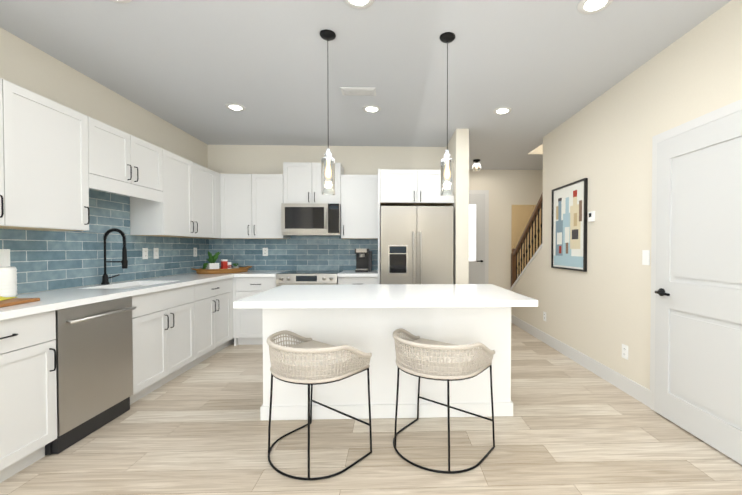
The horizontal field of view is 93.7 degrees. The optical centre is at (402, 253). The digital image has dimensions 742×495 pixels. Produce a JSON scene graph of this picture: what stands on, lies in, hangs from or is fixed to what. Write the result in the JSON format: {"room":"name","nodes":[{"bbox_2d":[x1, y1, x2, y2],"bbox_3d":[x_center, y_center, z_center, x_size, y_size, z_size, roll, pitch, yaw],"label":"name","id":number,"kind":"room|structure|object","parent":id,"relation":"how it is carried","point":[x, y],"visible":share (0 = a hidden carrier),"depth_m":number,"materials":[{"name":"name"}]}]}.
{"room":"kitchen","nodes":[
{"label":"kitchen","id":0,"kind":"room"},
{"bbox_2d":[0,27,207,293],"bbox_3d":[-2.708,-0.135,1.120,0.120,2.720,7.920,0,1,-2],"label":"wall","id":1,"kind":"structure","parent":0,"point":[27,66],"depth_m":2.96,"materials":[{"name":"paint"}]},
{"bbox_2d":[0,78,19,228],"bbox_3d":[-2.502,-0.591,1.749,0.327,0.865,0.690,0,1,-2],"label":"upper cabinet","id":2,"kind":"object","parent":1,"relation":"attached to","point":[9,92],"depth_m":2.08,"materials":[{"name":"white wood"}]},
{"bbox_2d":[20,87,91,230],"bbox_3d":[-2.521,-0.599,2.295,0.327,0.865,0.632,0,1,-2],"label":"upper cabinet","id":3,"kind":"object","parent":1,"relation":"attached to","point":[57,161],"depth_m":2.35,"materials":[{"name":"white wood"}]},
{"bbox_2d":[0,188,208,293],"bbox_3d":[-2.693,-0.159,2.596,0.008,0.884,4.729,0,1,-2],"label":"wall tile","id":4,"kind":"structure","parent":1,"relation":"attached to","point":[46,260],"depth_m":3.06,"materials":[{"name":"blue tile"}]},
{"bbox_2d":[0,249,9,266],"bbox_3d":[-2.672,0.031,2.301,0.009,0.118,0.120,0,1,-2],"label":"switch plate","id":5,"kind":"object","parent":4,"relation":"attached to","point":[4,257],"visible":0.95,"depth_m":2.33,"materials":[{"name":"white plastic"}]},
{"bbox_2d":[142,248,147,258],"bbox_3d":[-2.719,0.004,3.663,0.008,0.118,0.075,0,1,-2],"label":"electrical outlet","id":6,"kind":"object","parent":4,"relation":"attached to","point":[144,253],"visible":1,"depth_m":3.65,"materials":[{"name":"white plastic"}]},
{"bbox_2d":[153,248,158,258],"bbox_3d":[-2.725,0.001,3.833,0.008,0.118,0.075,0,1,-2],"label":"electrical outlet","id":7,"kind":"object","parent":4,"relation":"attached to","point":[156,253],"visible":1,"depth_m":3.83,"materials":[{"name":"white plastic"}]},
{"bbox_2d":[193,248,196,256],"bbox_3d":[-2.751,-0.015,4.603,0.008,0.118,0.075,0,1,-2],"label":"electrical outlet","id":8,"kind":"object","parent":4,"relation":"attached to","point":[194,252],"visible":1,"depth_m":4.59,"materials":[{"name":"white plastic"}]},
{"bbox_2d":[92,118,163,193],"bbox_3d":[-2.546,-0.827,3.034,0.327,0.430,0.855,0,1,-2],"label":"upper cabinet","id":9,"kind":"object","parent":1,"relation":"attached to","point":[121,160],"depth_m":2.98,"materials":[{"name":"white wood"}]},
{"bbox_2d":[128,150,211,237],"bbox_3d":[-2.578,-0.624,3.981,0.327,0.865,1.034,0,1,-2],"label":"upper cabinet","id":10,"kind":"object","parent":1,"relation":"attached to","point":[184,210],"depth_m":3.72,"materials":[{"name":"white wood"}]},
{"bbox_2d":[208,145,445,270],"bbox_3d":[-0.992,-0.192,5.080,3.580,2.720,0.120,0,1,-2],"label":"wall","id":11,"kind":"structure","parent":0,"point":[271,159],"depth_m":5.00,"materials":[{"name":"paint"}]},
{"bbox_2d":[224,174,289,238],"bbox_3d":[-2.026,-0.636,4.812,0.831,0.865,0.326,0,1,-2],"label":"upper cabinet","id":12,"kind":"object","parent":11,"relation":"attached to","point":[252,202],"depth_m":4.65,"materials":[{"name":"white wood"}]},
{"bbox_2d":[209,236,377,270],"bbox_3d":[-1.551,-0.206,4.996,2.437,0.909,0.008,0,1,-2],"label":"wall tile","id":13,"kind":"structure","parent":11,"relation":"attached to","point":[315,253],"depth_m":5.00,"materials":[{"name":"blue tile"}]},
{"bbox_2d":[263,248,267,255],"bbox_3d":[-1.968,-0.021,4.974,0.075,0.118,0.008,0,1,-2],"label":"electrical outlet","id":14,"kind":"object","parent":13,"relation":"attached to","point":[265,251],"visible":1,"depth_m":4.97,"materials":[{"name":"white plastic"}]},
{"bbox_2d":[283,162,343,203],"bbox_3d":[-1.224,-0.949,4.834,0.770,0.560,0.326,0,1,-2],"label":"upper cabinet","id":15,"kind":"object","parent":11,"relation":"attached to","point":[302,180],"depth_m":4.67,"materials":[{"name":"white wood"}]},
{"bbox_2d":[281,203,340,235],"bbox_3d":[-1.221,-0.453,4.762,0.762,0.420,0.470,0,1,-2],"label":"microwave","id":16,"kind":"object","parent":15,"relation":"attached to","point":[310,219],"visible":0.98,"depth_m":4.57,"materials":[{"name":"silver metal"}]},
{"bbox_2d":[340,174,379,241],"bbox_3d":[-0.582,-0.636,4.861,0.512,0.865,0.326,0,1,-2],"label":"upper cabinet","id":17,"kind":"object","parent":11,"relation":"attached to","point":[359,194],"depth_m":4.70,"materials":[{"name":"white wood"}]},
{"bbox_2d":[380,169,453,209],"bbox_3d":[0.178,-0.857,4.718,0.941,0.420,0.656,0,1,-2],"label":"upper cabinet","id":18,"kind":"object","parent":11,"relation":"attached to","point":[397,187],"depth_m":4.39,"materials":[{"name":"white wood"}]},
{"bbox_2d":[0,0,730,169],"bbox_3d":[0.186,-1.556,1.909,6.320,0.100,9.700,0,1,-2],"label":"ceiling","id":19,"kind":"structure","parent":0,"point":[279,72],"depth_m":2.73,"materials":[{"name":"paint"}]},
{"bbox_2d":[110,0,131,2],"bbox_3d":[-1.673,-1.501,1.986,0.196,0.010,0.196,0,1,-2],"label":"recessed light","id":20,"kind":"object","parent":19,"relation":"in","point":[122,1],"visible":1,"depth_m":2.06,"materials":[{"name":"white"}]},
{"bbox_2d":[225,103,245,110],"bbox_3d":[-1.743,-1.524,3.622,0.196,0.010,0.196,0,1,-2],"label":"recessed light","id":21,"kind":"object","parent":19,"relation":"in","point":[234,106],"visible":1,"depth_m":3.61,"materials":[{"name":"white plastic"}]},
{"bbox_2d":[320,29,335,195],"bbox_3d":[-0.514,-0.960,2.400,0.110,1.104,0.110,0,1,-2],"label":"pendant light","id":22,"kind":"object","parent":19,"relation":"hanging from","point":[327,35],"visible":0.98,"depth_m":2.38,"materials":[{"name":"glass"}]},
{"bbox_2d":[340,87,375,95],"bbox_3d":[-0.410,-1.517,3.250,0.320,0.014,0.150,0,1,-2],"label":"ceiling vent","id":23,"kind":"object","parent":19,"relation":"in","point":[364,91],"visible":0.98,"depth_m":3.23,"materials":[{"name":"white metal"}]},
{"bbox_2d":[343,0,374,8],"bbox_3d":[-0.258,-1.501,2.034,0.196,0.010,0.196,0,1,-2],"label":"recessed light","id":24,"kind":"object","parent":19,"relation":"in","point":[360,4],"visible":1,"depth_m":2.08,"materials":[{"name":"white plastic"}]},
{"bbox_2d":[363,105,380,112],"bbox_3d":[-0.324,-1.525,3.670,0.196,0.010,0.196,0,1,-2],"label":"recessed light","id":25,"kind":"object","parent":19,"relation":"in","point":[371,109],"visible":0.96,"depth_m":3.66,"materials":[{"name":"white plastic"}]},
{"bbox_2d":[440,32,454,195],"bbox_3d":[0.316,-0.961,2.428,0.110,1.104,0.110,0,1,-2],"label":"pendant light","id":26,"kind":"object","parent":19,"relation":"hanging from","point":[447,38],"visible":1,"depth_m":2.41,"materials":[{"name":"clear glass"}]},
{"bbox_2d":[472,159,480,170],"bbox_3d":[1.244,-1.471,5.798,0.150,0.180,0.150,0,1,-2],"label":"light","id":27,"kind":"object","parent":19,"relation":"attached to","point":[476,161],"visible":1,"depth_m":5.76,"materials":[{"name":"black metal"}]},
{"bbox_2d":[493,107,511,114],"bbox_3d":[1.075,-1.526,3.717,0.196,0.010,0.196,0,1,-2],"label":"recessed light","id":28,"kind":"object","parent":19,"relation":"in","point":[502,110],"visible":1,"depth_m":3.69,"materials":[{"name":"white"}]},
{"bbox_2d":[577,0,612,13],"bbox_3d":[1.161,-1.502,2.083,0.196,0.010,0.196,0,1,-2],"label":"recessed light","id":29,"kind":"object","parent":19,"relation":"in","point":[589,6],"visible":1,"depth_m":2.10,"materials":[{"name":"white"}]},
{"bbox_2d":[0,323,741,494],"bbox_3d":[0.186,1.254,1.949,6.320,0.080,9.700,0,1,-2],"label":"floor","id":30,"kind":"structure","parent":0,"point":[570,427],"depth_m":2.14,"materials":[{"name":"brown wood"}]},
{"bbox_2d":[0,310,56,482],"bbox_3d":[-2.356,0.777,1.726,0.617,0.880,0.655,0,1,-2],"label":"base cabinet","id":31,"kind":"object","parent":30,"relation":"on","point":[28,386],"depth_m":1.90,"materials":[{"name":"white wood"}]},
{"bbox_2d":[0,272,243,321],"bbox_3d":[-2.367,0.304,2.612,0.639,0.040,4.726,0,1,-2],"label":"countertop","id":32,"kind":"structure","parent":31,"relation":"on","point":[76,296],"depth_m":2.46,"materials":[{"name":"white stone"}]},
{"bbox_2d":[0,267,17,296],"bbox_3d":[-2.579,0.189,2.200,0.180,0.200,0.180,0,1,-2],"label":"jar","id":33,"kind":"object","parent":32,"relation":"on","point":[8,282],"visible":0.96,"depth_m":2.19,"materials":[{"name":"white ceramic"}]},
{"bbox_2d":[0,298,39,307],"bbox_3d":[-2.356,0.283,1.959,0.340,0.018,0.260,0,1,-10],"label":"cutting board","id":34,"kind":"object","parent":32,"relation":"on","point":[10,302],"visible":0.91,"depth_m":2.01,"materials":[{"name":"brown wood"}]},
{"bbox_2d":[0,296,16,300],"bbox_3d":[-2.427,0.260,1.976,0.240,0.026,0.220,0,1,-22],"label":"cloth towel","id":35,"kind":"object","parent":34,"relation":"on","point":[3,298],"visible":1,"depth_m":2.05,"materials":[{"name":"yellow fabric"}]},
{"bbox_2d":[101,228,127,284],"bbox_3d":[-2.569,0.025,3.135,0.224,0.500,0.152,0,1,-2],"label":"faucet","id":36,"kind":"object","parent":32,"relation":"on","point":[123,261],"visible":1,"depth_m":3.08,"materials":[{"name":"black metal"}]},
{"bbox_2d":[104,282,155,289],"bbox_3d":[-2.395,0.401,3.100,0.411,0.192,0.690,0,1,-2],"label":"sink","id":37,"kind":"object","parent":32,"relation":"in","point":[133,283],"depth_m":3.19,"materials":[{"name":"white ceramic"}]},
{"bbox_2d":[191,251,251,273],"bbox_3d":[-2.354,0.113,4.558,0.546,0.284,0.626,0,1,-2],"label":"tray","id":38,"kind":"object","parent":32,"relation":"on","point":[212,267],"visible":1,"depth_m":4.43,"materials":[{"name":"wood"}]},
{"bbox_2d":[45,296,136,454],"bbox_3d":[-2.329,0.770,2.357,0.641,0.868,0.594,0,1,-2],"label":"dishwasher","id":39,"kind":"object","parent":30,"relation":"on","point":[94,362],"visible":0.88,"depth_m":2.30,"materials":[{"name":"grey metal"}]},
{"bbox_2d":[72,282,203,404],"bbox_3d":[-2.388,0.757,3.110,0.647,0.880,0.906,0,1,-2],"label":"base cabinet","id":40,"kind":"object","parent":30,"relation":"on","point":[168,325],"depth_m":3.06,"materials":[{"name":"white wood"}]},
{"bbox_2d":[204,278,231,359],"bbox_3d":[-2.414,0.746,3.876,0.647,0.880,0.856,0,1,-2],"label":"base cabinet","id":41,"kind":"object","parent":30,"relation":"on","point":[218,292],"depth_m":4.00,"materials":[{"name":"white wood"}]},
{"bbox_2d":[240,278,275,344],"bbox_3d":[-1.876,0.734,4.692,0.544,0.880,0.616,0,1,-2],"label":"base cabinet","id":42,"kind":"object","parent":30,"relation":"on","point":[251,319],"depth_m":4.39,"materials":[{"name":"white wood"}]},
{"bbox_2d":[240,271,285,277],"bbox_3d":[-1.860,0.274,4.667,0.514,0.040,0.639,0,1,-2],"label":"countertop","id":43,"kind":"structure","parent":42,"relation":"on","point":[249,274],"depth_m":4.38,"materials":[{"name":"white stone"}]},
{"bbox_2d":[276,270,343,286],"bbox_3d":[-1.217,0.707,4.659,0.762,0.911,0.709,0,1,-2],"label":"range","id":44,"kind":"object","parent":30,"relation":"on","point":[310,277],"visible":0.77,"depth_m":4.37,"materials":[{"name":"silver metal"}]},
{"bbox_2d":[267,330,371,479],"bbox_3d":[-0.503,0.857,2.147,0.636,0.706,0.616,0,1,-2],"label":"stool","id":45,"kind":"object","parent":30,"relation":"on","point":[309,361],"visible":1,"depth_m":1.94,"materials":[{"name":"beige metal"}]},
{"bbox_2d":[338,278,379,284],"bbox_3d":[-0.577,0.733,4.736,0.512,0.880,0.616,0,1,-2],"label":"base cabinet","id":46,"kind":"object","parent":30,"relation":"on","point":[341,281],"depth_m":4.42,"materials":[{"name":"white wood"}]},
{"bbox_2d":[337,270,379,277],"bbox_3d":[-0.576,0.273,4.711,0.512,0.040,0.639,0,1,-2],"label":"countertop","id":47,"kind":"structure","parent":46,"relation":"on","point":[346,273],"depth_m":4.41,"materials":[{"name":"white stone"}]},
{"bbox_2d":[355,249,371,271],"bbox_3d":[-0.533,0.094,4.759,0.215,0.315,0.282,0,1,-2],"label":"coffee maker","id":48,"kind":"object","parent":47,"relation":"on","point":[363,260],"visible":1,"depth_m":4.75,"materials":[{"name":"black plastic"}]},
{"bbox_2d":[260,308,512,419],"bbox_3d":[-0.111,0.762,2.800,1.844,0.879,0.563,0,1,-2],"label":"kitchen island","id":49,"kind":"object","parent":30,"relation":"on","point":[368,318],"depth_m":2.53,"materials":[{"name":"white wood"}]},
{"bbox_2d":[233,284,537,307],"bbox_3d":[-0.104,0.304,2.596,1.856,0.040,0.980,0,1,-2],"label":"island countertop","id":50,"kind":"structure","parent":49,"relation":"on","point":[360,295],"depth_m":2.31,"materials":[{"name":"white stone"}]},
{"bbox_2d":[381,206,453,283],"bbox_3d":[0.174,0.286,4.645,0.912,1.753,0.784,0,1,-2],"label":"fridge","id":51,"kind":"object","parent":30,"relation":"on","point":[416,244],"visible":0.52,"depth_m":4.31,"materials":[{"name":"grey metal"}]},
{"bbox_2d":[393,328,494,473],"bbox_3d":[0.256,0.856,2.202,0.636,0.706,0.616,0,1,-2],"label":"stool","id":52,"kind":"object","parent":30,"relation":"on","point":[418,356],"visible":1,"depth_m":1.99,"materials":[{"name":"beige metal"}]},
{"bbox_2d":[446,129,468,283],"bbox_3d":[0.733,-0.186,4.689,0.160,2.720,0.780,0,1,-2],"label":"wall","id":53,"kind":"structure","parent":0,"point":[458,146],"depth_m":4.30,"materials":[{"name":"paint"}]},
{"bbox_2d":[469,169,542,289],"bbox_3d":[1.818,-0.214,6.597,2.380,2.720,0.120,0,1,-2],"label":"wall","id":54,"kind":"structure","parent":0,"point":[507,189],"depth_m":6.54,"materials":[{"name":"paint"}]},
{"bbox_2d":[469,194,484,283],"bbox_3d":[1.195,0.012,6.473,0.715,2.248,0.085,0,1,-2],"label":"front door","id":55,"kind":"structure","parent":54,"relation":"in","point":[476,238],"depth_m":6.49,"materials":[{"name":"white wood"}]},
{"bbox_2d":[469,190,488,283],"bbox_3d":[1.194,-0.018,6.507,0.855,2.330,0.018,0,1,-2],"label":"door frame","id":56,"kind":"structure","parent":54,"relation":"attached to","point":[486,192],"depth_m":6.50,"materials":[{"name":"white wood"}]},
{"bbox_2d":[511,205,540,273],"bbox_3d":[2.435,-0.258,6.546,0.750,1.310,0.017,0,1,-2],"label":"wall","id":57,"kind":"structure","parent":0,"point":[521,216],"depth_m":6.53,"materials":[{"name":"paint"}]},
{"bbox_2d":[510,0,741,389],"bbox_3d":[2.572,-1.392,1.607,1.212,5.220,8.570,0,1,-2],"label":"wall","id":58,"kind":"structure","parent":0,"point":[599,310],"depth_m":3.05,"materials":[{"name":"paint"}]},
{"bbox_2d":[511,192,542,286],"bbox_3d":[1.913,-0.122,5.285,0.100,1.515,1.269,0,1,-2],"label":"stair rail","id":59,"kind":"object","parent":58,"relation":"on","point":[529,225],"visible":0.83,"depth_m":5.32,"materials":[{"name":"brown wood"}]},
{"bbox_2d":[551,178,587,271],"bbox_3d":[1.881,-0.298,3.938,0.030,0.965,0.735,0,1,-2],"label":"framed picture","id":60,"kind":"object","parent":58,"relation":"attached to","point":[569,228],"visible":1,"depth_m":3.88,"materials":[{"name":"black"}]},
{"bbox_2d":[511,314,649,406],"bbox_3d":[1.895,1.115,4.294,0.040,0.130,3.213,0,1,-2],"label":"baseboard","id":61,"kind":"structure","parent":58,"relation":"attached to","point":[637,391],"depth_m":3.45,"materials":[{"name":"white wood"}]},
{"bbox_2d":[588,211,594,221],"bbox_3d":[1.901,-0.369,3.480,0.023,0.100,0.090,0,1,-2],"label":"thermostat","id":62,"kind":"object","parent":58,"relation":"attached to","point":[591,216],"visible":1,"depth_m":3.46,"materials":[{"name":"white plastic"}]},
{"bbox_2d":[622,344,627,359],"bbox_3d":[1.925,0.851,2.997,0.008,0.118,0.075,0,1,-2],"label":"electrical outlet","id":63,"kind":"object","parent":58,"relation":"attached to","point":[625,351],"visible":1,"depth_m":2.98,"materials":[{"name":"white plastic"}]},
{"bbox_2d":[642,250,649,264],"bbox_3d":[1.933,0.034,2.748,0.009,0.118,0.075,0,1,-2],"label":"switch plate","id":64,"kind":"object","parent":58,"relation":"attached to","point":[645,257],"visible":1,"depth_m":2.74,"materials":[{"name":"white plastic"}]},
{"bbox_2d":[650,99,741,410],"bbox_3d":[1.945,0.161,2.199,0.018,2.097,0.950,0,1,-2],"label":"door frame","id":65,"kind":"structure","parent":58,"relation":"attached to","point":[726,110],"depth_m":2.64,"materials":[{"name":"white wood"}]},
{"bbox_2d":[654,110,741,464],"bbox_3d":[1.904,0.190,2.198,0.100,2.015,0.810,0,1,-2],"label":"closet door","id":66,"kind":"structure","parent":58,"relation":"in","point":[698,346],"depth_m":2.22,"materials":[{"name":"white wood"}]}
]}

